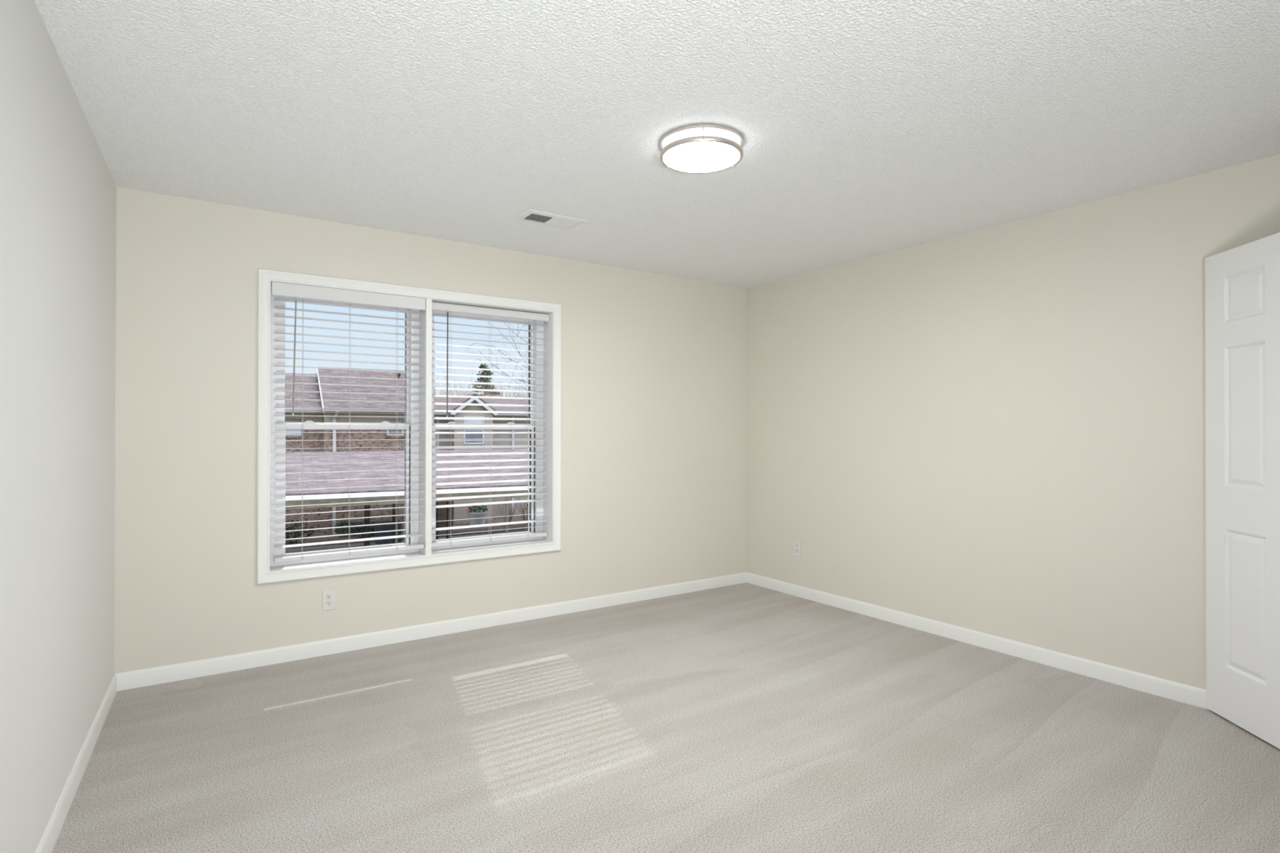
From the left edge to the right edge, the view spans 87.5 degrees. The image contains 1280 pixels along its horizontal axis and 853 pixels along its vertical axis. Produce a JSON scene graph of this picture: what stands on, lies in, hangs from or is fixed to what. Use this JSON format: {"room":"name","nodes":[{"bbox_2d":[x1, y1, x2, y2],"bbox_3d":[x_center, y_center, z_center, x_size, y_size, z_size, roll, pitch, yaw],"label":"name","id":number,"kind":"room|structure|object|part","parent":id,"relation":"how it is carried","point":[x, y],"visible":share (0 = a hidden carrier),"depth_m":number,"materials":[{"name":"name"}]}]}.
{"room":"empty bedroom","nodes":[
{"label":"empty bedroom","id":0,"kind":"room"},
{"bbox_2d":[0,0,116,852],"bbox_3d":[-1.091,0.048,0.771,0.150,2.440,5.710,0,0,-32],"label":"wall","id":1,"kind":"structure","parent":0,"point":[58,188],"depth_m":2.00,"materials":[{"name":"white paint"}]},
{"bbox_2d":[35,673,116,852],"bbox_3d":[-1.025,1.227,0.812,0.012,0.083,5.704,0,0,-32],"label":"baseboard","id":2,"kind":"structure","parent":1,"relation":"attached to","point":[46,844],"depth_m":2.33,"materials":[{"name":"white paint"}]},
{"bbox_2d":[114,186,746,673],"bbox_3d":[-1.062,0.064,4.395,4.763,2.440,0.270,0,0,-34],"label":"wall","id":3,"kind":"structure","parent":0,"point":[654,466],"depth_m":3.88,"materials":[{"name":"beige paint"}]},
{"bbox_2d":[322,588,336,610],"bbox_3d":[-1.749,0.975,3.759,0.070,0.115,0.007,0,0,-34],"label":"wall outlet","id":4,"kind":"object","parent":3,"relation":"attached to","point":[328,595],"visible":1,"depth_m":3.76,"materials":[{"name":"white plastic"}]},
{"bbox_2d":[325,600,332,605],"bbox_3d":[-1.748,0.994,3.758,0.034,0.027,0.003,0,0,-34],"label":"receptacle","id":5,"kind":"object","parent":4,"relation":"attached to","point":[327,602],"depth_m":3.76,"materials":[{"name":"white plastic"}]},
{"bbox_2d":[325,593,332,599],"bbox_3d":[-1.748,0.955,3.758,0.034,0.027,0.003,0,0,-34],"label":"receptacle","id":6,"kind":"object","parent":4,"relation":"attached to","point":[328,596],"depth_m":3.76,"materials":[{"name":"white plastic"}]},
{"bbox_2d":[256,267,561,584],"bbox_3d":[-1.290,0.001,4.066,1.810,1.687,0.018,0,0,-34],"label":"window casing","id":7,"kind":"structure","parent":3,"relation":"in","point":[264,575],"depth_m":3.86,"materials":[{"name":"white paint"}]},
{"bbox_2d":[271,281,425,562],"bbox_3d":[-1.659,-0.020,3.849,0.821,1.520,0.082,0,0,-34],"label":"window blind","id":8,"kind":"object","parent":7,"relation":"attached to","point":[282,289],"visible":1,"depth_m":3.83,"materials":[{"name":"white plastic"}]},
{"bbox_3d":[-1.878,0.007,3.717,0.012,1.461,0.054,0,0,-34],"label":"ladder cord","id":9,"kind":"part","parent":8,"relation":"part of","materials":[{"name":"white fabric"}]},
{"bbox_3d":[-1.660,0.730,3.863,0.801,0.022,0.050,0,0,-34],"label":"rail","id":10,"kind":"part","parent":8,"relation":"part of","materials":[{"name":"white plastic"}]},
{"bbox_3d":[-1.676,0.008,3.854,0.012,1.461,0.054,0,0,-34],"label":"ladder cord","id":11,"kind":"part","parent":8,"relation":"part of","materials":[{"name":"white fabric"}]},
{"bbox_3d":[-1.458,0.009,4.001,0.012,1.461,0.054,0,0,-34],"label":"ladder cord","id":12,"kind":"part","parent":8,"relation":"part of","materials":[{"name":"white fabric"}]},
{"bbox_2d":[431,302,549,547],"bbox_3d":[-0.977,-0.012,4.380,0.811,1.528,0.078,0,0,-34],"label":"window blind","id":13,"kind":"object","parent":7,"relation":"attached to","point":[437,306],"visible":0.84,"depth_m":4.37,"materials":[{"name":"white plastic"}]},
{"bbox_3d":[-1.206,0.007,4.239,0.012,1.486,0.054,0,0,-34],"label":"ladder cord","id":14,"kind":"part","parent":13,"relation":"part of","materials":[{"name":"white fabric"}]},
{"bbox_3d":[-0.984,0.740,4.387,0.803,0.025,0.050,0,0,-34],"label":"rail","id":15,"kind":"part","parent":13,"relation":"part of","materials":[{"name":"white plastic"}]},
{"bbox_3d":[-0.988,0.007,4.387,0.012,1.486,0.054,0,0,-34],"label":"ladder cord","id":16,"kind":"part","parent":13,"relation":"part of","materials":[{"name":"white fabric"}]},
{"bbox_3d":[-0.767,0.008,4.536,0.012,1.486,0.054,0,0,-34],"label":"ladder cord","id":17,"kind":"part","parent":13,"relation":"part of","materials":[{"name":"white fabric"}]},
{"bbox_2d":[270,281,552,571],"bbox_3d":[-1.369,0.004,4.184,1.714,1.595,0.276,0,0,-34],"label":"window frame","id":18,"kind":"structure","parent":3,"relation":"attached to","point":[425,474],"depth_m":4.13,"materials":[{"name":"white paint"}]},
{"bbox_2d":[270,286,419,566],"bbox_3d":[-1.761,0.001,4.000,0.829,1.561,0.130,0,0,-34],"label":"window","id":19,"kind":"structure","parent":18,"relation":"attached to","point":[411,454],"depth_m":3.88,"materials":[{"name":"white plastic"}]},
{"bbox_3d":[-1.751,0.372,3.970,0.734,0.776,0.032,0,0,-34],"label":"sash","id":20,"kind":"part","parent":19,"relation":"part of","materials":[{"name":"white plastic"}]},
{"bbox_3d":[-1.775,-0.370,4.010,0.734,0.769,0.032,0,0,-34],"label":"sash","id":21,"kind":"part","parent":19,"relation":"part of","materials":[{"name":"white plastic"}]},
{"bbox_2d":[431,310,543,550],"bbox_3d":[-1.048,0.003,4.482,0.817,1.561,0.130,0,0,-34],"label":"window","id":22,"kind":"structure","parent":18,"relation":"attached to","point":[536,507],"depth_m":4.63,"materials":[{"name":"white plastic"}]},
{"bbox_3d":[-1.072,-0.368,4.485,0.730,0.769,0.032,0,0,-34],"label":"sash","id":23,"kind":"part","parent":22,"relation":"part of","materials":[{"name":"white plastic"}]},
{"bbox_3d":[-1.048,0.375,4.446,0.730,0.776,0.032,0,0,-34],"label":"sash","id":24,"kind":"part","parent":22,"relation":"part of","materials":[{"name":"white plastic"}]},
{"bbox_2d":[115,572,746,691],"bbox_3d":[-0.824,1.243,4.381,4.135,0.083,0.012,0,0,-34],"label":"baseboard","id":25,"kind":"structure","parent":3,"relation":"attached to","point":[202,668],"depth_m":3.94,"materials":[{"name":"white paint"}]},
{"bbox_2d":[34,0,1279,288],"bbox_3d":[1.104,-1.223,2.303,6.400,0.120,6.171,0,0,-34],"label":"ceiling","id":26,"kind":"structure","parent":0,"point":[868,128],"depth_m":2.44,"materials":[{"name":"white paint"}]},
{"bbox_2d":[514,208,586,229],"bbox_3d":[-0.499,-1.153,3.736,0.350,0.008,0.198,0,0,-34],"label":"ceiling vent","id":27,"kind":"object","parent":26,"relation":"in","point":[529,215],"visible":1,"depth_m":3.72,"materials":[{"name":"white metal"}]},
{"bbox_2d":[659,123,743,173],"bbox_3d":[0.251,-1.127,2.733,0.344,0.070,0.344,0,0,-34],"label":"ceiling light","id":28,"kind":"object","parent":26,"relation":"attached to","point":[700,148],"visible":1,"depth_m":2.66,"materials":[{"name":"silver metal"}]},
{"bbox_3d":[0.251,-1.130,2.733,0.314,0.034,0.314,0,0,-34],"label":"lamp shade","id":29,"kind":"part","parent":28,"relation":"part of","materials":[{"name":"white glass"}]},
{"bbox_2d":[663,141,739,169],"bbox_3d":[0.251,-1.104,2.733,0.309,0.018,0.309,0,0,-34],"label":"diffuser","id":30,"kind":"object","parent":28,"relation":"attached to","point":[677,155],"depth_m":2.71,"materials":[{"name":"white glass"}]},
{"bbox_3d":[0.244,-1.121,2.572,0.005,0.058,0.023,0,0,1],"label":"post","id":31,"kind":"part","parent":28,"relation":"part of","materials":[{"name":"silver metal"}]},
{"bbox_2d":[52,582,1279,852],"bbox_3d":[1.101,1.337,2.291,6.400,0.120,6.171,0,0,-34],"label":"floor","id":32,"kind":"structure","parent":0,"point":[744,717],"depth_m":2.60,"materials":[{"name":"beige carpet"}]},
{"bbox_2d":[746,154,1279,689],"bbox_3d":[2.533,0.063,3.222,0.120,2.440,5.701,0,0,-34],"label":"wall","id":33,"kind":"structure","parent":0,"point":[999,430],"depth_m":3.73,"materials":[{"name":"beige paint"}]},
{"bbox_2d":[793,540,800,556],"bbox_3d":[1.194,0.928,5.083,0.007,0.115,0.070,0,0,-34],"label":"wall outlet","id":34,"kind":"object","parent":33,"relation":"attached to","point":[797,544],"visible":1,"depth_m":5.08,"materials":[{"name":"white plastic"}]},
{"bbox_2d":[746,572,1209,710],"bbox_3d":[1.743,1.245,4.264,0.012,0.083,3.080,0,0,-34],"label":"baseboard","id":35,"kind":"structure","parent":33,"relation":"attached to","point":[1174,691],"depth_m":3.75,"materials":[{"name":"white paint"}]},
{"bbox_2d":[1204,232,1279,749],"bbox_3d":[2.508,0.252,2.644,0.088,2.032,0.760,0,0,6],"label":"door","id":36,"kind":"structure","parent":33,"relation":"in","point":[1242,282],"depth_m":2.80,"materials":[{"name":"white paint"}]},
{"bbox_3d":[2.552,-0.553,2.803,0.035,0.200,0.218,0,0,6],"label":"panel","id":37,"kind":"part","parent":36,"relation":"part of","materials":[{"name":"white paint"}]},
{"bbox_3d":[2.552,-0.043,2.801,0.035,0.605,0.218,0,0,6],"label":"panel","id":38,"kind":"part","parent":36,"relation":"part of","materials":[{"name":"white paint"}]},
{"bbox_3d":[2.551,0.745,2.797,0.035,0.598,0.218,0,0,6],"label":"panel","id":39,"kind":"part","parent":36,"relation":"part of","materials":[{"name":"white paint"}]},
{"label":"outside","id":40,"kind":"structure","parent":0,"visible":0},
{"bbox_2d":[285,530,528,553],"bbox_3d":[1.639,4.247,17.934,100.000,0.300,20.800,0,0,-28],"label":"ground","id":41,"kind":"structure","parent":40,"point":[360,544],"depth_m":22.86,"materials":[{"name":"concrete"}]},
{"bbox_2d":[373,520,401,544],"bbox_3d":[-8.980,3.752,23.782,0.880,0.720,0.640,0,0,-28],"label":"car","id":42,"kind":"object","parent":41,"relation":"on","point":[384,527],"visible":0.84,"depth_m":23.49,"materials":[{"name":"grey metal"}]},
{"bbox_3d":[-8.980,3.411,23.784,0.880,0.039,0.640,0,0,-28],"label":"lid","id":43,"kind":"part","parent":42,"relation":"part of","materials":[{"name":"blue metal"}]},
{"bbox_2d":[285,448,528,546],"bbox_3d":[-5.086,2.453,21.957,28.000,3.310,9.530,0,0,-28],"label":"carport","id":44,"kind":"object","parent":41,"relation":"on","point":[371,459],"visible":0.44,"depth_m":17.93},
{"bbox_3d":[-8.593,2.575,21.039,0.160,3.050,0.160,0,0,-28],"label":"post","id":45,"kind":"part","parent":44,"relation":"part of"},
{"bbox_3d":[-7.854,2.578,21.439,0.160,3.050,0.160,0,0,-28],"label":"post","id":46,"kind":"part","parent":44,"relation":"part of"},
{"bbox_3d":[-6.703,2.582,22.064,0.080,3.050,0.080,0,0,-28],"label":"post","id":47,"kind":"part","parent":44,"relation":"part of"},
{"bbox_3d":[-6.378,2.583,22.240,0.110,3.050,0.110,0,0,-28],"label":"post","id":48,"kind":"part","parent":44,"relation":"part of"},
{"bbox_3d":[-4.619,2.589,23.193,0.100,3.050,0.100,0,0,-28],"label":"post","id":49,"kind":"part","parent":44,"relation":"part of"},
{"bbox_2d":[466,322,528,399],"bbox_3d":[-0.381,0.339,12.374,3.146,7.469,6.114,0,0,29],"label":"bare tree","id":50,"kind":"object","parent":41,"relation":"on","point":[488,322],"visible":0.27,"depth_m":11.06,"materials":[{"name":"brown plant"}]},
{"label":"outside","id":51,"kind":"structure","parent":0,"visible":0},
{"bbox_2d":[285,515,528,548],"bbox_3d":[-25.860,4.458,68.660,100.000,0.370,94.600,0,0,-28],"label":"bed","id":52,"kind":"object","parent":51,"point":[498,519],"depth_m":25.83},
{"bbox_2d":[285,520,315,544],"bbox_3d":[-12.107,3.669,23.226,1.472,0.888,0.978,0,0,-28],"label":"shrub","id":53,"kind":"object","parent":52,"relation":"on","point":[287,534],"visible":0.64,"depth_m":23.23,"materials":[{"name":"green plant"}]},
{"bbox_2d":[284,366,404,534],"bbox_3d":[-15.689,0.755,28.256,11.350,6.740,9.860,0,0,-28],"label":"neighboring building","id":54,"kind":"structure","parent":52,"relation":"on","point":[356,439],"depth_m":26.07,"materials":[{"name":"brown"}]},
{"bbox_3d":[-13.319,0.030,25.534,0.560,0.510,0.006,0,0,-28],"label":"pane","id":55,"kind":"part","parent":54,"relation":"part of","materials":[{"name":"white glass"}]},
{"bbox_3d":[-13.309,0.393,25.514,0.780,0.085,0.049,0,0,-28],"label":"window sill","id":56,"kind":"part","parent":54,"relation":"part of","materials":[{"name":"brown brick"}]},
{"bbox_3d":[-9.723,0.401,26.548,0.730,0.085,0.049,0,0,-28],"label":"window sill","id":57,"kind":"part","parent":54,"relation":"part of","materials":[{"name":"brown brick"}]},
{"bbox_3d":[-9.733,0.038,26.568,0.510,0.510,0.006,0,0,-28],"label":"pane","id":58,"kind":"part","parent":54,"relation":"part of","materials":[{"name":"clear glass"}]},
{"bbox_2d":[333,520,361,536],"bbox_3d":[-10.938,3.822,25.113,1.063,0.619,0.962,0,0,-28],"label":"shrub","id":59,"kind":"object","parent":52,"relation":"on","point":[344,523],"visible":0.65,"depth_m":24.96,"materials":[{"name":"green plant"}]},
{"bbox_2d":[350,521,373,538],"bbox_3d":[-10.030,3.791,24.577,1.154,0.660,0.972,0,0,-28],"label":"shrub","id":60,"kind":"object","parent":52,"relation":"on","point":[371,527],"visible":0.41,"depth_m":24.43,"materials":[{"name":"green plant"}]},
{"bbox_2d":[438,501,453,531],"bbox_3d":[-7.689,3.223,25.997,0.840,1.700,0.060,0,0,-28],"label":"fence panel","id":61,"kind":"object","parent":52,"relation":"on","point":[442,514],"visible":0.35,"depth_m":25.99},
{"bbox_2d":[434,362,473,395],"bbox_3d":[-16.777,-0.557,55.912,5.985,9.610,6.488,0,0,-28],"label":"bare tree","id":62,"kind":"object","parent":52,"relation":"on","point":[451,362],"visible":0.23,"depth_m":55.97,"materials":[{"name":"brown plant"}]},
{"bbox_2d":[466,505,488,524],"bbox_3d":[-6.853,3.689,28.002,0.917,0.888,0.809,0,0,-28],"label":"planter pot","id":63,"kind":"object","parent":52,"relation":"on","point":[475,513],"visible":0.91,"depth_m":27.76,"materials":[{"name":"white ceramic"}]},
{"bbox_3d":[-6.830,3.853,28.019,0.800,0.560,0.800,0,0,-28],"label":"pot","id":64,"kind":"part","parent":63,"relation":"part of","materials":[{"name":"white ceramic"}]},
{"bbox_2d":[433,393,528,522],"bbox_3d":[-6.589,1.298,34.808,10.400,5.730,9.610,0,0,-28],"label":"house","id":65,"kind":"structure","parent":52,"relation":"on","point":[459,513],"depth_m":29.48,"materials":[{"name":"brown"}]},
{"bbox_2d":[465,419,482,423],"bbox_3d":[-7.254,-0.118,29.173,0.730,0.510,0.007,0,0,-28],"label":"window blind","id":66,"kind":"object","parent":65,"relation":"hanging from","point":[467,421],"depth_m":29.17,"materials":[{"name":"white plastic"}]},
{"bbox_3d":[-7.260,0.162,29.182,0.770,1.090,0.006,0,0,-28],"label":"pane","id":67,"kind":"part","parent":65,"relation":"part of","materials":[{"name":"clear glass"}]},
{"bbox_2d":[434,367,528,396],"bbox_3d":[-9.957,0.246,41.390,10.530,7.936,4.160,0,0,-28],"label":"thicket","id":68,"kind":"object","parent":52,"relation":"on","point":[519,388],"visible":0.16,"depth_m":41.38,"materials":[{"name":"brown plant"}]},
{"bbox_2d":[471,364,500,395],"bbox_3d":[-10.487,-0.043,45.698,2.802,8.503,1.854,0,0,-39],"label":"evergreen tree","id":69,"kind":"object","parent":52,"relation":"on","point":[488,372],"visible":0.37,"depth_m":45.34,"materials":[{"name":"green plant"}]},
{"bbox_2d":[498,498,524,525],"bbox_3d":[-5.407,3.491,27.922,1.111,1.306,1.723,0,0,18],"label":"bare shrub","id":70,"kind":"object","parent":52,"relation":"on","point":[511,510],"visible":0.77,"depth_m":27.76,"materials":[{"name":"brown plant"}]},
{"bbox_2d":[516,497,528,524],"bbox_3d":[-4.634,3.367,28.283,1.700,1.558,1.388,0,0,-28],"label":"bare shrub","id":71,"kind":"object","parent":52,"relation":"on","point":[523,511],"visible":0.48,"depth_m":28.00,"materials":[{"name":"brown plant"}]}
]}

